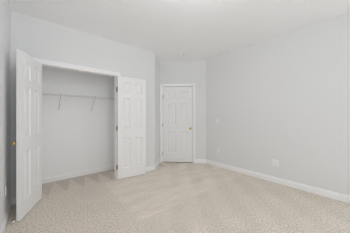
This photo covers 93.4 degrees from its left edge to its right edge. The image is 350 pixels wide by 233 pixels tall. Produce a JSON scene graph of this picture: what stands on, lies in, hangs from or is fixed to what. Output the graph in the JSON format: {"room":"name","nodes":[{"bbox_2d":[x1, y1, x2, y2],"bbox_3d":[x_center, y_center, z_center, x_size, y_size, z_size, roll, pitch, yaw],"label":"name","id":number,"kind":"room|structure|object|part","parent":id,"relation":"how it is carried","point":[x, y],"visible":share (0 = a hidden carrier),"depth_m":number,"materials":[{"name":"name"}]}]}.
{"room":"empty bedroom","nodes":[
{"label":"empty bedroom","id":0,"kind":"room"},
{"bbox_2d":[0,0,10,228],"bbox_3d":[-0.854,-0.114,0.486,0.120,2.760,4.682,0,0,-40],"label":"wall","id":1,"kind":"structure","parent":0,"point":[5,12],"depth_m":1.94,"materials":[{"name":"white paint"}]},
{"bbox_2d":[0,198,11,232],"bbox_3d":[-0.841,1.194,0.575,0.014,0.105,4.562,0,0,-40],"label":"baseboard","id":2,"kind":"structure","parent":1,"relation":"attached to","point":[7,213],"depth_m":1.92,"materials":[{"name":"white paint"}]},
{"bbox_2d":[42,66,113,177],"bbox_3d":[-2.026,-0.114,3.510,1.960,2.760,0.120,0,0,-40],"label":"wall","id":3,"kind":"structure","parent":0,"point":[75,137],"depth_m":3.40,"materials":[{"name":"white paint"}]},
{"bbox_2d":[42,165,113,183],"bbox_3d":[-1.983,1.194,3.459,1.720,0.105,0.014,0,0,-40],"label":"baseboard","id":4,"kind":"structure","parent":3,"relation":"attached to","point":[110,167],"depth_m":3.40,"materials":[{"name":"white paint"}]},
{"bbox_2d":[42,93,113,110],"bbox_3d":[-1.886,-0.273,3.343,1.720,0.287,0.317,0,0,-40],"label":"wire shelf","id":5,"kind":"object","parent":3,"relation":"attached to","point":[51,94],"visible":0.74,"depth_m":3.24,"materials":[{"name":"white metal"}]},
{"bbox_2d":[11,10,154,196],"bbox_3d":[-1.470,-0.114,3.092,2.522,2.760,0.134,0,0,-40],"label":"wall","id":6,"kind":"structure","parent":0,"point":[38,38],"depth_m":2.86,"materials":[{"name":"white paint"}]},
{"bbox_2d":[11,197,15,204],"bbox_3d":[-2.219,1.194,2.388,0.230,0.105,0.014,0,0,-40],"label":"baseboard","id":7,"kind":"structure","parent":6,"relation":"attached to","point":[12,198],"depth_m":2.33,"materials":[{"name":"white paint"}]},
{"bbox_2d":[12,49,41,221],"bbox_3d":[-1.975,0.216,2.219,0.100,2.036,0.606,0,0,-19],"label":"door","id":8,"kind":"structure","parent":6,"relation":"in","point":[28,142],"depth_m":2.13,"materials":[{"name":"white paint"}]},
{"bbox_2d":[34,58,119,178],"bbox_3d":[-1.653,0.183,2.936,1.341,2.125,0.139,0,0,-40],"label":"door frame","id":9,"kind":"structure","parent":6,"relation":"attached to","point":[47,63],"depth_m":3.09,"materials":[{"name":"white paint"}]},
{"bbox_3d":[-1.615,-0.845,2.890,1.341,0.068,0.019,0,0,-40],"label":"head casing","id":10,"kind":"part","parent":9,"relation":"part of","materials":[{"name":"white paint"}]},
{"bbox_2d":[116,76,145,178],"bbox_3d":[-0.906,0.216,3.432,0.606,2.036,0.100,0,0,-33],"label":"door","id":11,"kind":"structure","parent":6,"relation":"in","point":[131,92],"depth_m":3.38,"materials":[{"name":"white paint"}]},
{"bbox_2d":[155,54,159,163],"bbox_3d":[-0.500,-0.114,4.244,0.120,2.760,0.766,0,0,5],"label":"wall","id":12,"kind":"structure","parent":0,"point":[157,62],"depth_m":4.19,"materials":[{"name":"white paint"}]},
{"bbox_2d":[4,162,349,232],"bbox_3d":[0.334,1.306,2.692,5.334,0.120,7.100,0,0,-40],"label":"floor","id":13,"kind":"structure","parent":0,"point":[174,197],"depth_m":2.26,"materials":[{"name":"beige carpet"}]},
{"bbox_2d":[8,0,349,61],"bbox_3d":[0.334,-1.544,2.692,5.334,0.100,7.100,0,0,-40],"label":"ceiling","id":14,"kind":"structure","parent":0,"point":[198,29],"depth_m":2.52,"materials":[{"name":"white paint"}]},
{"bbox_2d":[160,60,205,158],"bbox_3d":[0.233,-0.114,4.503,1.297,2.760,0.120,0,0,5],"label":"wall","id":15,"kind":"structure","parent":0,"point":[171,72],"depth_m":4.41,"materials":[{"name":"white paint"}]},
{"bbox_2d":[163,87,191,161],"bbox_3d":[0.064,0.213,4.446,0.808,2.030,0.101,0,0,5],"label":"door","id":16,"kind":"structure","parent":15,"relation":"in","point":[177,101],"depth_m":4.46,"materials":[{"name":"white paint"}]},
{"bbox_2d":[160,83,194,162],"bbox_3d":[0.075,0.179,4.508,0.954,2.133,0.139,0,0,5],"label":"door frame","id":17,"kind":"structure","parent":15,"relation":"attached to","point":[192,85],"depth_m":4.46,"materials":[{"name":"white paint"}]},
{"bbox_3d":[-0.371,0.179,4.487,0.068,2.133,0.019,0,0,5],"label":"casing","id":18,"kind":"part","parent":17,"relation":"part of","materials":[{"name":"white paint"}]},
{"bbox_3d":[0.070,-0.853,4.448,0.954,0.068,0.019,0,0,5],"label":"head casing","id":19,"kind":"part","parent":17,"relation":"part of","materials":[{"name":"white paint"}]},
{"bbox_3d":[0.511,0.179,4.409,0.068,2.133,0.019,0,0,5],"label":"casing","id":20,"kind":"part","parent":17,"relation":"part of","materials":[{"name":"white paint"}]},
{"bbox_2d":[195,159,205,162],"bbox_3d":[0.684,1.194,4.396,0.279,0.105,0.014,0,0,5],"label":"baseboard","id":21,"kind":"structure","parent":15,"relation":"attached to","point":[196,160],"depth_m":4.39,"materials":[{"name":"white paint"}]},
{"bbox_2d":[206,13,349,195],"bbox_3d":[2.221,-0.114,2.817,0.120,2.760,4.308,0,0,-40],"label":"wall","id":22,"kind":"structure","parent":0,"point":[285,98],"depth_m":2.96,"materials":[{"name":"white paint"}]},
{"bbox_2d":[272,159,278,165],"bbox_3d":[1.890,0.871,3.110,0.010,0.114,0.116,0,0,-40],"label":"wall outlet","id":23,"kind":"object","parent":22,"relation":"attached to","point":[274,162],"visible":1,"depth_m":3.11,"materials":[{"name":"white plastic"}]},
{"bbox_2d":[206,160,349,202],"bbox_3d":[2.147,1.194,2.801,0.014,0.105,4.138,0,0,-40],"label":"baseboard","id":24,"kind":"structure","parent":22,"relation":"attached to","point":[330,194],"depth_m":2.94,"materials":[{"name":"white paint"}]}
]}

